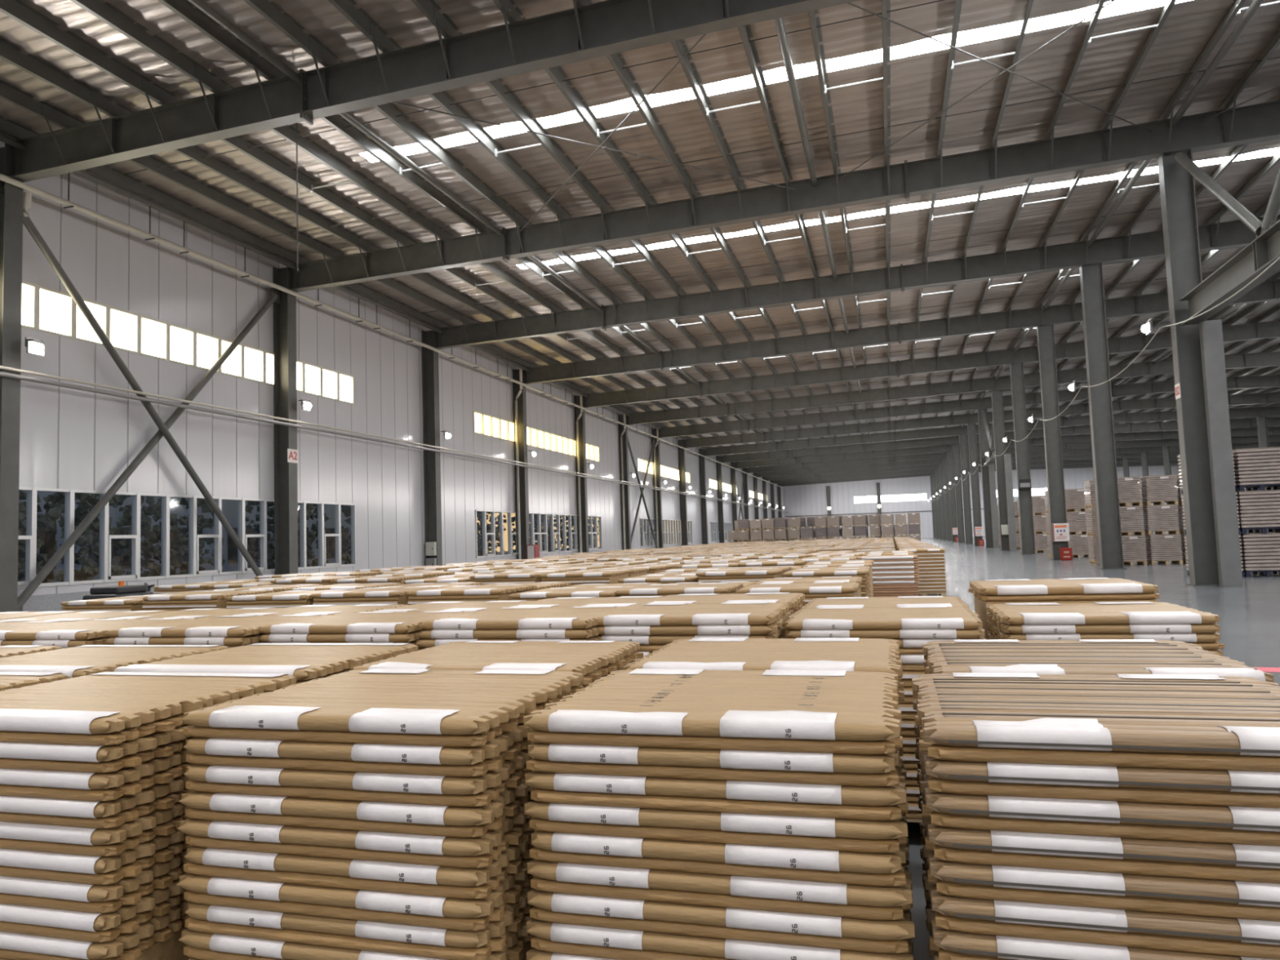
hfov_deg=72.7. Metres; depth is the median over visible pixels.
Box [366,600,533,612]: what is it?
pack
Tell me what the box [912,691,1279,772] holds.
pack
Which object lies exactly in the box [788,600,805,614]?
pack
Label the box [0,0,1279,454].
ceiling
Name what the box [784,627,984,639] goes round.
pack
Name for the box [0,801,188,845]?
pack
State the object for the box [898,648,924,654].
pack
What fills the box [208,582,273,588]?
pack
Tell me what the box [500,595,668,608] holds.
pack
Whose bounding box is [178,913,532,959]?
pack
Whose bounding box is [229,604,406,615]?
pack
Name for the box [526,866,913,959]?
pack
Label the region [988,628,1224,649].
pack
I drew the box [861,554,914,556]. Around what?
pack
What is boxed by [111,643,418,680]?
pack
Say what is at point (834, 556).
pack
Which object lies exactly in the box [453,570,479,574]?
pack
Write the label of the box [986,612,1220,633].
pack
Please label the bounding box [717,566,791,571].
pack
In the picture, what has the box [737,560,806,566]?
pack
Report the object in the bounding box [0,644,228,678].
pack
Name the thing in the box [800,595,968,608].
pack
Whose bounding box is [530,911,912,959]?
pack
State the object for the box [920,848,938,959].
pack
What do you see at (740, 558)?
pack
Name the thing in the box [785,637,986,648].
pack
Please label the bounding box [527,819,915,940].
pack
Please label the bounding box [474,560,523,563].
pack
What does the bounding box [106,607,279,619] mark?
pack
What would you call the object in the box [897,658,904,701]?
pack
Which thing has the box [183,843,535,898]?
pack
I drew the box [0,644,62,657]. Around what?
pack
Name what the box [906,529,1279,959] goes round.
floor
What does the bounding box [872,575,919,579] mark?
pack
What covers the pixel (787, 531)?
load
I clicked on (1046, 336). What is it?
steel column
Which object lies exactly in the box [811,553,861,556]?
pack
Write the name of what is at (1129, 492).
load
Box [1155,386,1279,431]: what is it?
roof purlin
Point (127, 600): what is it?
pack
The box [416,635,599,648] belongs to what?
pack
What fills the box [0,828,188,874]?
pack
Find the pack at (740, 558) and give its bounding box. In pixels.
[691,557,746,560]
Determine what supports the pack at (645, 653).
on the packs at (931, 569)
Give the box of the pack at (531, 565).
[489,564,548,567]
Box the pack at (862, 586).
[860,582,869,588]
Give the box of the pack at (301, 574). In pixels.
[254,573,327,578]
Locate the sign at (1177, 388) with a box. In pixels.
[1174,382,1180,399]
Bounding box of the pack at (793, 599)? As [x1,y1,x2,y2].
[643,592,804,608]
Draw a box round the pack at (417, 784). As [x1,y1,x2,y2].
[184,748,533,795]
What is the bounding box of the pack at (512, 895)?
[184,873,533,930]
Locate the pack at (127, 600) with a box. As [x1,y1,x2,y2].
[59,595,151,605]
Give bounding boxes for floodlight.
[25,337,44,355]
[298,398,311,411]
[440,430,450,439]
[528,449,536,457]
[1003,435,1009,442]
[1028,413,1039,422]
[1068,380,1082,391]
[1141,317,1160,335]
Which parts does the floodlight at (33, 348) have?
bulb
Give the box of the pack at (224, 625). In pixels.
[104,614,328,637]
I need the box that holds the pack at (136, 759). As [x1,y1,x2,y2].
[0,736,194,773]
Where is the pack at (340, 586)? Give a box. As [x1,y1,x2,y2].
[287,582,403,591]
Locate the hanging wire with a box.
[296,123,298,271]
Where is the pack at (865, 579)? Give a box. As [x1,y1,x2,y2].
[862,575,869,581]
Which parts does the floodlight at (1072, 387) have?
bulb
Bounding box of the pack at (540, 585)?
[483,582,570,590]
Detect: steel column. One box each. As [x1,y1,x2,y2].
[0,142,23,612]
[273,266,297,574]
[421,330,442,565]
[512,368,529,559]
[573,395,589,552]
[617,413,631,550]
[651,428,663,548]
[677,439,688,546]
[698,448,708,544]
[715,455,724,542]
[730,462,737,542]
[742,467,749,519]
[752,472,759,535]
[762,476,768,540]
[769,480,775,533]
[777,483,782,534]
[826,485,832,537]
[875,482,881,525]
[929,475,936,538]
[932,471,939,538]
[935,467,942,539]
[938,463,946,540]
[942,457,952,541]
[946,451,958,542]
[952,444,965,542]
[959,434,973,544]
[967,422,982,546]
[977,408,993,547]
[991,389,1009,551]
[1009,362,1036,555]
[1036,324,1068,560]
[1079,262,1126,569]
[1122,457,1129,476]
[1140,452,1153,533]
[1157,148,1219,586]
[1162,445,1174,524]
[1256,416,1275,531]
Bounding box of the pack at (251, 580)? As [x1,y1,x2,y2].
[201,578,259,582]
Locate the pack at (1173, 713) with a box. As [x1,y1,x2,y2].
[911,672,1279,756]
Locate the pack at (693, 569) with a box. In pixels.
[660,566,728,572]
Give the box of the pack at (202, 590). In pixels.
[142,590,208,595]
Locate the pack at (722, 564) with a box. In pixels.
[675,562,743,568]
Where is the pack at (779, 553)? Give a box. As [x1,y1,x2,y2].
[762,553,806,555]
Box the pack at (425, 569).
[382,568,437,572]
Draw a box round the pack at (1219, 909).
[919,787,1279,921]
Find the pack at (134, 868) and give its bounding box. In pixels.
[0,837,194,884]
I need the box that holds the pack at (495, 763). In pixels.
[186,737,531,777]
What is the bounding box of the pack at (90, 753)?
[0,724,191,762]
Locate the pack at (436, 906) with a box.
[176,857,534,918]
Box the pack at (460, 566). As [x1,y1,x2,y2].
[440,564,485,568]
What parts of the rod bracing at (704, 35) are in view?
rod, rod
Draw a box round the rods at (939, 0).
[124,0,1279,238]
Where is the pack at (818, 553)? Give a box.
[808,552,850,555]
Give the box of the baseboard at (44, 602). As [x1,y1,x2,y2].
[17,538,779,611]
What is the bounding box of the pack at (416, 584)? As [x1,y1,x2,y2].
[377,582,482,587]
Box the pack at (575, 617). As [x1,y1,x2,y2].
[418,605,631,630]
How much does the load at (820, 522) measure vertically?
0.992 m
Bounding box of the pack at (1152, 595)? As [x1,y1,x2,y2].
[968,588,1159,601]
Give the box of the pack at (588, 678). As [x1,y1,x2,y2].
[578,651,643,686]
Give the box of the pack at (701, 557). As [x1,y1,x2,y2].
[665,555,716,559]
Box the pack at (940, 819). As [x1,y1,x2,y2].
[915,737,1279,846]
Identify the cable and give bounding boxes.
[1011,419,1038,441]
[1038,386,1081,420]
[1081,327,1160,386]
[1160,257,1279,327]
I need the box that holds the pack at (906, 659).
[899,654,924,664]
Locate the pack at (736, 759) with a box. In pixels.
[528,734,900,773]
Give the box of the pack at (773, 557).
[754,555,807,559]
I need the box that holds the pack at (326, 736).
[182,685,583,747]
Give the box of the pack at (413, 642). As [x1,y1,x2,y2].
[262,639,422,648]
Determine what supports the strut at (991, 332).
attached to the purlin at (1100, 3)
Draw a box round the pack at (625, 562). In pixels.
[586,561,645,565]
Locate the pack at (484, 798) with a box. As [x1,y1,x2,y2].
[186,764,532,807]
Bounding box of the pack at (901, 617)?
[783,606,982,630]
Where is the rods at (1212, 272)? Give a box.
[517,271,1213,357]
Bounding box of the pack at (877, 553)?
[861,552,915,555]
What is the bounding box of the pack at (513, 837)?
[185,817,533,867]
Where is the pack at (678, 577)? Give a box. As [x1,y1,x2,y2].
[617,574,698,582]
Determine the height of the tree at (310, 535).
5.407 m
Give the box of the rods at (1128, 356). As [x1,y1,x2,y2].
[627,355,1129,407]
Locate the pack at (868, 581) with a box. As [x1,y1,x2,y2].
[861,578,869,584]
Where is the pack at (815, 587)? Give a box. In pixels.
[735,582,860,593]
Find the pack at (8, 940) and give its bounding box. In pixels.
[0,899,191,959]
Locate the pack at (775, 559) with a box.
[734,558,795,562]
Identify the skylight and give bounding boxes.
[359,0,1191,162]
[517,147,1279,269]
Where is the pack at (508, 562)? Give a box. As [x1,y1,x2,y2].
[489,560,542,564]
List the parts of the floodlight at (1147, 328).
bulb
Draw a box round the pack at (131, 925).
[0,888,186,942]
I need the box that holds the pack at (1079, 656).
[922,639,1274,682]
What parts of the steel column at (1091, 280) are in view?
plate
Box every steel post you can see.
[988,464,999,547]
[1003,453,1017,551]
[1198,319,1243,586]
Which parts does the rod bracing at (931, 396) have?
rod, rod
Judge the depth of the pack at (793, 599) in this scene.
5.39 m
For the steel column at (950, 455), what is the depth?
97.68 m
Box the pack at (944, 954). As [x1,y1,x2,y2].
[920,836,1014,959]
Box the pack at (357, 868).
[184,829,533,886]
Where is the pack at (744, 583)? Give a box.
[671,581,755,588]
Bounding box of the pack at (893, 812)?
[530,735,908,820]
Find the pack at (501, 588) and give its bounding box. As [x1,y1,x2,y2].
[405,584,536,595]
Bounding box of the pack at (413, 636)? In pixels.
[258,629,426,642]
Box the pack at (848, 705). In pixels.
[523,668,902,741]
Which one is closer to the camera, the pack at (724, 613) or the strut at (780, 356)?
the pack at (724, 613)
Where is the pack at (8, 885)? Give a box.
[0,848,189,902]
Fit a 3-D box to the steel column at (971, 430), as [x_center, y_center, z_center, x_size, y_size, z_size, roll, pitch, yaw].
[27.684,0.356,71.848,0.740,10.142,0.520,-3,-4,16]
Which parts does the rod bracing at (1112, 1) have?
rod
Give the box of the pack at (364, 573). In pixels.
[306,571,383,576]
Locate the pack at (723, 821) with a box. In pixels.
[524,747,907,839]
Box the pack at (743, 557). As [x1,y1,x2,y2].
[703,555,758,559]
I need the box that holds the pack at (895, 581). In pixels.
[872,580,919,583]
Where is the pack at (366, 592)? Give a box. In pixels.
[311,586,442,598]
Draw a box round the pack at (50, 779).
[0,748,191,790]
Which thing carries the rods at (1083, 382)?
attached to the purlin at (9, 93)
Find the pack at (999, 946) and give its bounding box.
[920,823,1276,959]
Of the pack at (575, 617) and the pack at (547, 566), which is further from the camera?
the pack at (547, 566)
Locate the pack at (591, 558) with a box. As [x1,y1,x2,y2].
[554,557,600,561]
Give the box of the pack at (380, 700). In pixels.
[181,668,583,735]
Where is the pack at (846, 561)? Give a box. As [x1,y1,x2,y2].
[805,560,873,564]
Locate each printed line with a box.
[640,675,693,706]
[798,677,822,705]
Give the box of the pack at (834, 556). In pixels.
[800,555,856,559]
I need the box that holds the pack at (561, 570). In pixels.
[498,568,580,573]
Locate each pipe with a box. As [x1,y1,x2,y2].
[0,172,787,489]
[22,191,31,217]
[514,368,522,559]
[576,395,582,552]
[620,413,626,549]
[653,428,658,547]
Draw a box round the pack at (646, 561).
[609,560,660,563]
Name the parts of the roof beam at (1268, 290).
splice plate, splice plate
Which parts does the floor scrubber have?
steering handle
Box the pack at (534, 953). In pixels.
[526,948,913,959]
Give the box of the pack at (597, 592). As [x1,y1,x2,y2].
[508,586,634,598]
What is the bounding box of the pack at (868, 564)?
[800,562,872,567]
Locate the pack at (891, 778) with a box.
[526,747,902,786]
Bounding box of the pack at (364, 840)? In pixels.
[177,800,533,856]
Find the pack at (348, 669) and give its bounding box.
[295,668,350,684]
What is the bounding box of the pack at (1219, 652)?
[987,632,1223,656]
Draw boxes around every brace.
[0,180,279,611]
[622,425,657,548]
[733,469,744,519]
[1174,151,1279,325]
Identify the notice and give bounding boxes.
[951,527,957,534]
[974,526,982,536]
[1052,523,1070,541]
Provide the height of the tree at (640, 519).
5.888 m
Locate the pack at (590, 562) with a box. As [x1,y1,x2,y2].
[582,561,609,563]
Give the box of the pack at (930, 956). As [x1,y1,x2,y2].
[925,899,932,958]
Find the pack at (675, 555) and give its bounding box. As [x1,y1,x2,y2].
[638,555,679,558]
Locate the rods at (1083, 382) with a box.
[662,382,1086,422]
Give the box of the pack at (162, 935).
[0,914,190,959]
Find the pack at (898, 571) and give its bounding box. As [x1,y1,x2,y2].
[871,570,919,574]
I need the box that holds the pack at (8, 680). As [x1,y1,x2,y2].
[0,671,70,691]
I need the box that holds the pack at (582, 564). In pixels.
[545,563,593,565]
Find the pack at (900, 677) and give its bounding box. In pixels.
[897,674,902,688]
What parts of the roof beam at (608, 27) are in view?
splice plate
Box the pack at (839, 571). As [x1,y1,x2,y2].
[782,568,869,576]
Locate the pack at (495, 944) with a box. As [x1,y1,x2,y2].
[185,903,534,959]
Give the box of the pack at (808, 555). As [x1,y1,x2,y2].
[768,554,812,557]
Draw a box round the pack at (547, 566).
[517,564,581,568]
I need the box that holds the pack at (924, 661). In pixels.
[923,660,928,674]
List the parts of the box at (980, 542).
door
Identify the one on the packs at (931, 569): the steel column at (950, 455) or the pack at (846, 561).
the pack at (846, 561)
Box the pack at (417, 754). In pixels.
[183,723,529,764]
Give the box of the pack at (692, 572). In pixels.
[638,571,702,576]
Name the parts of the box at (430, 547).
door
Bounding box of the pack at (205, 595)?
[142,589,274,600]
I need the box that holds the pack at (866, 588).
[860,585,869,591]
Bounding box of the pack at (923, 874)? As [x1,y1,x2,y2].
[921,872,931,934]
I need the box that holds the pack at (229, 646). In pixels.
[225,641,263,648]
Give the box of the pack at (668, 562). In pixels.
[639,561,681,564]
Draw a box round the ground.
[489,545,641,555]
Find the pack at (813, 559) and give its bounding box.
[798,556,856,562]
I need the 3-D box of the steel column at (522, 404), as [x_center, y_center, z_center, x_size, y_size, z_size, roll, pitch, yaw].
[-6.025,-0.491,44.191,0.650,10.378,0.520,-3,-4,16]
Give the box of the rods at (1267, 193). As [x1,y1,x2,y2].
[422,192,1271,313]
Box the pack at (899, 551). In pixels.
[864,550,912,553]
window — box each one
[17,486,356,588]
[21,280,354,404]
[473,410,599,462]
[475,509,602,557]
[637,457,690,483]
[639,517,692,546]
[708,478,737,494]
[710,521,733,542]
[748,489,767,500]
[853,493,927,503]
[995,488,1047,497]
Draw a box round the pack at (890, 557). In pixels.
[857,555,918,559]
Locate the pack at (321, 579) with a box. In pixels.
[270,575,362,583]
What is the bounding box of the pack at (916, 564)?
[872,563,918,566]
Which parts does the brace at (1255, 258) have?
node plate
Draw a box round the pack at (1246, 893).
[916,773,1279,907]
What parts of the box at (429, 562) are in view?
door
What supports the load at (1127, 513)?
on the load at (1133, 547)
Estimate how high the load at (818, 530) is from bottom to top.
1.012 m
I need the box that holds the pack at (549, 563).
[519,562,570,564]
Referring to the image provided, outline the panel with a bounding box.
[1017,479,1031,488]
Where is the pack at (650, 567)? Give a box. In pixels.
[600,565,669,570]
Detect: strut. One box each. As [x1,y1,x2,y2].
[310,180,351,191]
[399,162,443,175]
[474,280,505,288]
[494,143,542,156]
[542,270,573,278]
[566,336,591,341]
[596,123,647,137]
[612,259,645,267]
[620,328,644,334]
[675,322,702,327]
[686,248,722,257]
[706,101,760,116]
[733,314,761,320]
[763,355,786,359]
[764,236,801,245]
[794,306,822,312]
[812,350,835,355]
[823,77,883,93]
[845,223,885,233]
[856,298,886,305]
[862,344,887,349]
[915,338,940,343]
[920,290,952,297]
[931,210,973,220]
[951,51,1015,70]
[968,332,995,337]
[988,281,1022,288]
[1021,196,1066,207]
[1057,274,1079,279]
[1087,24,1158,44]
[1115,182,1159,193]
[1235,0,1279,15]
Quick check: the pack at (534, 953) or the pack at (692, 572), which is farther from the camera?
the pack at (692, 572)
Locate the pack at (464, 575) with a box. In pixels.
[431,573,492,577]
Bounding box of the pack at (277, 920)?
[185,884,535,947]
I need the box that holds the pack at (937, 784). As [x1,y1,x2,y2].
[918,734,1279,808]
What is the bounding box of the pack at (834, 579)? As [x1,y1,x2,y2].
[753,576,862,584]
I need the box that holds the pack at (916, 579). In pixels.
[872,577,919,581]
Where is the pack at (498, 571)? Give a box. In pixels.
[473,568,541,573]
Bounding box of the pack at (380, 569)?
[355,567,413,572]
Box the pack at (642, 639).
[595,625,786,644]
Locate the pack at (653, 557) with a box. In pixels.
[643,556,676,558]
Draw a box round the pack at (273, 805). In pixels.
[178,776,533,826]
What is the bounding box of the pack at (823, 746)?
[527,687,902,755]
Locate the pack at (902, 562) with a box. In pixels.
[872,560,918,564]
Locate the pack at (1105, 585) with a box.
[969,577,1157,595]
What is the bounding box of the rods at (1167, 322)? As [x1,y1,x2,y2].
[580,321,1169,386]
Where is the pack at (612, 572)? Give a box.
[538,569,629,577]
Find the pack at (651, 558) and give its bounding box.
[619,557,670,560]
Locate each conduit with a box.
[0,365,787,511]
[0,371,788,512]
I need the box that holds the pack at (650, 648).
[636,629,786,652]
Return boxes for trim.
[358,7,1274,328]
[785,502,1153,517]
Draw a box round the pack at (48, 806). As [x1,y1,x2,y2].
[0,774,191,818]
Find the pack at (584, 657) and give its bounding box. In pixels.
[350,640,639,675]
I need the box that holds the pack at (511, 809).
[185,791,531,837]
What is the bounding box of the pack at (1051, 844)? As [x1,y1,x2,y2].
[915,749,1279,868]
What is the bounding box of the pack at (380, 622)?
[258,610,471,634]
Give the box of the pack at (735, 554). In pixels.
[717,553,763,556]
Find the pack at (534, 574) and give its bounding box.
[470,571,559,578]
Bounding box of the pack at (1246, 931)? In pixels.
[918,798,1279,945]
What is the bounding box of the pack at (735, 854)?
[531,814,906,873]
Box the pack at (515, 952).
[183,933,534,959]
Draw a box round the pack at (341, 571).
[317,571,360,573]
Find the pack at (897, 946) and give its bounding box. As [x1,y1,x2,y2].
[529,906,911,953]
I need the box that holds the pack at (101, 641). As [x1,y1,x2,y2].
[0,636,111,648]
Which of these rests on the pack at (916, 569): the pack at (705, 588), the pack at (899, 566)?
the pack at (899, 566)
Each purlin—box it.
[0,0,761,452]
[0,38,746,453]
[0,80,735,454]
[0,115,725,455]
[70,0,773,451]
[157,0,784,450]
[187,0,803,464]
[243,0,795,449]
[328,0,804,448]
[410,0,818,447]
[492,0,830,446]
[575,0,842,445]
[671,39,853,444]
[737,24,863,434]
[773,17,875,458]
[808,9,878,442]
[881,0,890,441]
[902,0,962,440]
[916,0,1033,430]
[927,0,1105,438]
[939,0,1176,437]
[944,0,1263,453]
[951,0,1245,436]
[966,29,1279,435]
[977,98,1279,434]
[990,150,1279,433]
[1004,200,1269,431]
[1029,328,1170,430]
[1034,302,1252,439]
[1034,312,1169,419]
[1059,271,1279,417]
[1060,301,1269,427]
[1070,305,1279,426]
[1078,337,1277,435]
[1085,319,1279,425]
[1113,343,1279,424]
[1116,365,1279,433]
[1126,367,1258,423]
[1130,371,1279,432]
[1148,387,1264,431]
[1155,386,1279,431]
[1170,391,1279,431]
[1229,403,1279,419]
[1250,403,1269,407]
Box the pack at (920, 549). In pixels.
[899,548,946,551]
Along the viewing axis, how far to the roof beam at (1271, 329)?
47.96 m
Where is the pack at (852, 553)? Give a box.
[818,552,862,555]
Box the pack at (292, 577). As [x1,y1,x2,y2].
[255,575,339,582]
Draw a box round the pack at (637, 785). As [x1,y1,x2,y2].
[524,753,906,805]
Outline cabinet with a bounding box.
[526,544,539,559]
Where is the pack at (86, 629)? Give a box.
[0,617,194,639]
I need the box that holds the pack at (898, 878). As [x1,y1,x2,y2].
[529,847,908,886]
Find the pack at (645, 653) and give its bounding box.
[635,651,652,658]
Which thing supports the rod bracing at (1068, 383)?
attached to the roof beam at (1273, 358)
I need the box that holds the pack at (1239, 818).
[914,724,1279,831]
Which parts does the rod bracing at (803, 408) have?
rod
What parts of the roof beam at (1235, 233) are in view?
splice plate, splice plate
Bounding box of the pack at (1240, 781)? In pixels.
[912,699,1279,794]
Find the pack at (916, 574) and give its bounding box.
[872,573,919,576]
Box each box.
[425,542,436,555]
[426,558,436,565]
[977,539,984,546]
[1000,524,1008,534]
[1059,547,1072,559]
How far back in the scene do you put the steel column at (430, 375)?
35.57 m
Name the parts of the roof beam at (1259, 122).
splice plate, splice plate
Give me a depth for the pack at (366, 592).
8.07 m
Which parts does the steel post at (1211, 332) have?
foot plate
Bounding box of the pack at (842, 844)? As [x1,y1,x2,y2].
[529,816,906,853]
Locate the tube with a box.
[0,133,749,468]
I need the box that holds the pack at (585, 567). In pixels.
[541,565,608,569]
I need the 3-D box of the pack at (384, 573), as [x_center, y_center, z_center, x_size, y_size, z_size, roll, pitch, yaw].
[-4.651,1.658,15.291,0.967,0.046,0.826,-3,-4,16]
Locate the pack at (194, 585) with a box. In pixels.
[153,582,245,589]
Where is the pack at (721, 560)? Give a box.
[680,559,740,564]
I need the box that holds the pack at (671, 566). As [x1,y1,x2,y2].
[622,563,683,568]
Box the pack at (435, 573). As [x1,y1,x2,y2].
[371,571,454,577]
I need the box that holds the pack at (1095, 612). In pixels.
[986,601,1219,625]
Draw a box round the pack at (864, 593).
[861,587,870,595]
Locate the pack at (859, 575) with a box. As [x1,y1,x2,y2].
[782,572,869,577]
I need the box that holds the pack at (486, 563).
[453,562,497,565]
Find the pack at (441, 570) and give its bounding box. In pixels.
[391,569,444,573]
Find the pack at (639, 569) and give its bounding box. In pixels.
[574,567,648,573]
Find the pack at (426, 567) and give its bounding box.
[399,566,459,569]
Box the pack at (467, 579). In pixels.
[400,576,470,583]
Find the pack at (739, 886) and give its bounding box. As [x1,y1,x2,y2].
[527,844,912,906]
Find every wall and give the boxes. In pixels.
[0,141,785,596]
[783,465,1253,539]
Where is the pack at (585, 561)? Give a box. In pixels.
[582,560,595,562]
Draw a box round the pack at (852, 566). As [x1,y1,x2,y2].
[793,565,870,570]
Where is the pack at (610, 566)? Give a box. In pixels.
[573,564,624,567]
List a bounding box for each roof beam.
[8,0,859,182]
[289,98,1279,292]
[435,212,1279,349]
[523,279,1279,384]
[582,320,1279,408]
[626,351,1279,425]
[658,374,1279,438]
[684,391,1279,448]
[704,406,1279,456]
[720,417,1279,462]
[734,426,1279,468]
[746,435,1279,473]
[756,441,1279,477]
[765,449,1232,480]
[773,457,1180,484]
[780,461,1180,486]
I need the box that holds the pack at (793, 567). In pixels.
[746,565,801,570]
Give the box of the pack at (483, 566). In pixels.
[443,566,489,569]
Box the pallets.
[906,592,946,822]
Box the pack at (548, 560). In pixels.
[523,559,558,561]
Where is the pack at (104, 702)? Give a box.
[0,671,297,734]
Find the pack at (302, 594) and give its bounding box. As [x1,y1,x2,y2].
[226,589,350,600]
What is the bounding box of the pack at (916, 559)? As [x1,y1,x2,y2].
[873,558,918,561]
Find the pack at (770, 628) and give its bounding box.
[592,612,791,635]
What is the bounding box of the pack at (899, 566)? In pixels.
[871,565,919,569]
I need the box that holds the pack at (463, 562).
[444,562,474,565]
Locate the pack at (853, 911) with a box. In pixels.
[530,859,910,919]
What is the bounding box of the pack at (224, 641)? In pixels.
[105,633,265,645]
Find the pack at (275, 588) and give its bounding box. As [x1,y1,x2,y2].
[208,584,325,591]
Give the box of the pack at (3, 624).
[0,621,70,629]
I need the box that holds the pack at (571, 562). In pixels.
[534,560,584,564]
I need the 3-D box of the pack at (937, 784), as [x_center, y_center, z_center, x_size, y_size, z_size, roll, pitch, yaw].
[1.218,0.696,2.228,0.964,0.033,0.805,-3,-4,16]
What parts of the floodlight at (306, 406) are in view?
bulb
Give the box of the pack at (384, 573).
[382,571,405,574]
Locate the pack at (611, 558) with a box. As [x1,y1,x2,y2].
[594,557,642,560]
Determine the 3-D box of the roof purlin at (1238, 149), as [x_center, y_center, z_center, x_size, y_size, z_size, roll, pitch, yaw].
[26.018,-6.565,58.653,0.160,0.274,190.000,-3,-4,16]
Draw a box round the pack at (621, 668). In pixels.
[583,662,634,688]
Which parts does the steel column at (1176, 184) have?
plate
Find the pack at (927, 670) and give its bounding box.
[924,653,932,674]
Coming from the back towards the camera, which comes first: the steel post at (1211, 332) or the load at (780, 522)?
the load at (780, 522)
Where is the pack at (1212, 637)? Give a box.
[986,620,1220,642]
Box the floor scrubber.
[82,581,155,599]
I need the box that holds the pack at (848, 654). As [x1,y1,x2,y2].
[622,637,902,677]
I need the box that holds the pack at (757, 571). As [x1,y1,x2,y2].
[695,568,784,576]
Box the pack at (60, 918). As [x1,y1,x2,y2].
[0,874,184,932]
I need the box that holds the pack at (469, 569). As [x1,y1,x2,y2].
[444,566,514,571]
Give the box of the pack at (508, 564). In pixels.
[471,564,519,567]
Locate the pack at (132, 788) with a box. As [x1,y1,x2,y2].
[0,762,194,801]
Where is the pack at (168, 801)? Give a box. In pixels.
[0,787,194,828]
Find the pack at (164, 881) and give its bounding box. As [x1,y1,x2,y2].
[0,862,188,913]
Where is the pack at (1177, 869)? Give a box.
[917,762,1279,884]
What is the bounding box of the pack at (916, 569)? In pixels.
[871,568,918,571]
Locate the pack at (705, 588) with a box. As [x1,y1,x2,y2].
[616,582,742,595]
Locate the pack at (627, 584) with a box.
[561,582,661,587]
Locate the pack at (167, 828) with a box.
[0,813,191,856]
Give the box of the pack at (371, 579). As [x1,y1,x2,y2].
[333,575,424,582]
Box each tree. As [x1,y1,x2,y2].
[17,489,119,583]
[17,490,351,583]
[111,494,225,577]
[244,500,328,568]
[340,505,351,564]
[476,511,506,555]
[511,513,551,552]
[529,515,568,551]
[565,515,599,550]
[640,519,654,545]
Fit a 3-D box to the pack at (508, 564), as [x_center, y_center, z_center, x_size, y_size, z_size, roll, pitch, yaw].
[-3.012,1.844,18.617,0.964,0.046,0.826,-3,-4,16]
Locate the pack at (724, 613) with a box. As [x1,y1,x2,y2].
[592,602,789,626]
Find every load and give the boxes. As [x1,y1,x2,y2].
[727,530,739,542]
[734,520,742,530]
[737,519,750,530]
[737,529,751,541]
[750,519,762,529]
[750,529,762,540]
[762,518,774,529]
[762,528,774,540]
[773,517,786,528]
[774,528,786,540]
[782,517,793,528]
[782,528,793,539]
[787,517,800,528]
[788,528,800,539]
[795,517,806,528]
[800,527,813,539]
[806,516,818,528]
[808,528,819,538]
[814,515,826,528]
[815,527,827,538]
[826,515,839,527]
[826,526,839,538]
[831,515,843,527]
[832,527,843,537]
[841,515,853,526]
[842,526,853,537]
[844,526,855,537]
[853,515,866,526]
[853,525,866,537]
[857,515,868,526]
[868,514,880,525]
[869,525,880,537]
[869,525,881,536]
[880,514,892,525]
[880,524,893,537]
[893,524,906,536]
[894,513,906,524]
[907,512,919,524]
[907,524,919,535]
[908,535,920,541]
[1013,501,1018,517]
[1014,517,1020,533]
[1015,533,1021,549]
[1018,515,1039,533]
[1031,496,1046,515]
[1032,515,1048,533]
[1034,533,1048,552]
[1044,490,1071,513]
[1044,512,1071,535]
[1046,534,1073,557]
[1064,488,1087,511]
[1066,511,1088,534]
[1068,533,1090,557]
[1084,480,1095,508]
[1085,507,1097,536]
[1088,535,1099,564]
[1117,476,1142,506]
[1120,506,1145,535]
[1121,534,1147,564]
[1138,474,1178,506]
[1141,504,1179,535]
[1142,533,1182,564]
[1173,475,1183,504]
[1175,504,1185,533]
[1177,448,1236,494]
[1179,533,1188,564]
[1181,491,1240,535]
[1183,533,1244,577]
[1232,446,1279,491]
[1235,489,1279,533]
[1239,533,1279,577]
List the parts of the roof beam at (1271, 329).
splice plate, splice plate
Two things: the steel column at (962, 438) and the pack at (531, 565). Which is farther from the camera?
the steel column at (962, 438)
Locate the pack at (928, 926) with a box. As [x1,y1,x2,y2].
[921,862,933,959]
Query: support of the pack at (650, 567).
on the packs at (931, 569)
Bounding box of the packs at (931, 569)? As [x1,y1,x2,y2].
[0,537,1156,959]
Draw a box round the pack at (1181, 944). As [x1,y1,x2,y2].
[924,859,1279,959]
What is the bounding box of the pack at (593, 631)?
[419,626,599,639]
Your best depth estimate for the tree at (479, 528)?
56.54 m
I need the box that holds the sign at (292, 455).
[287,448,297,463]
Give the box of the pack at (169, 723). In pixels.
[0,691,271,746]
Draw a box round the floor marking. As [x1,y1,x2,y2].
[1253,666,1279,672]
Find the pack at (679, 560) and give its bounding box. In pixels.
[654,559,697,562]
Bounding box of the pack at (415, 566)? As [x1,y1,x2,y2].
[391,565,440,568]
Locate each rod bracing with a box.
[391,33,797,235]
[754,408,848,422]
[831,0,1151,184]
[871,395,971,411]
[987,382,1087,400]
[1194,85,1279,124]

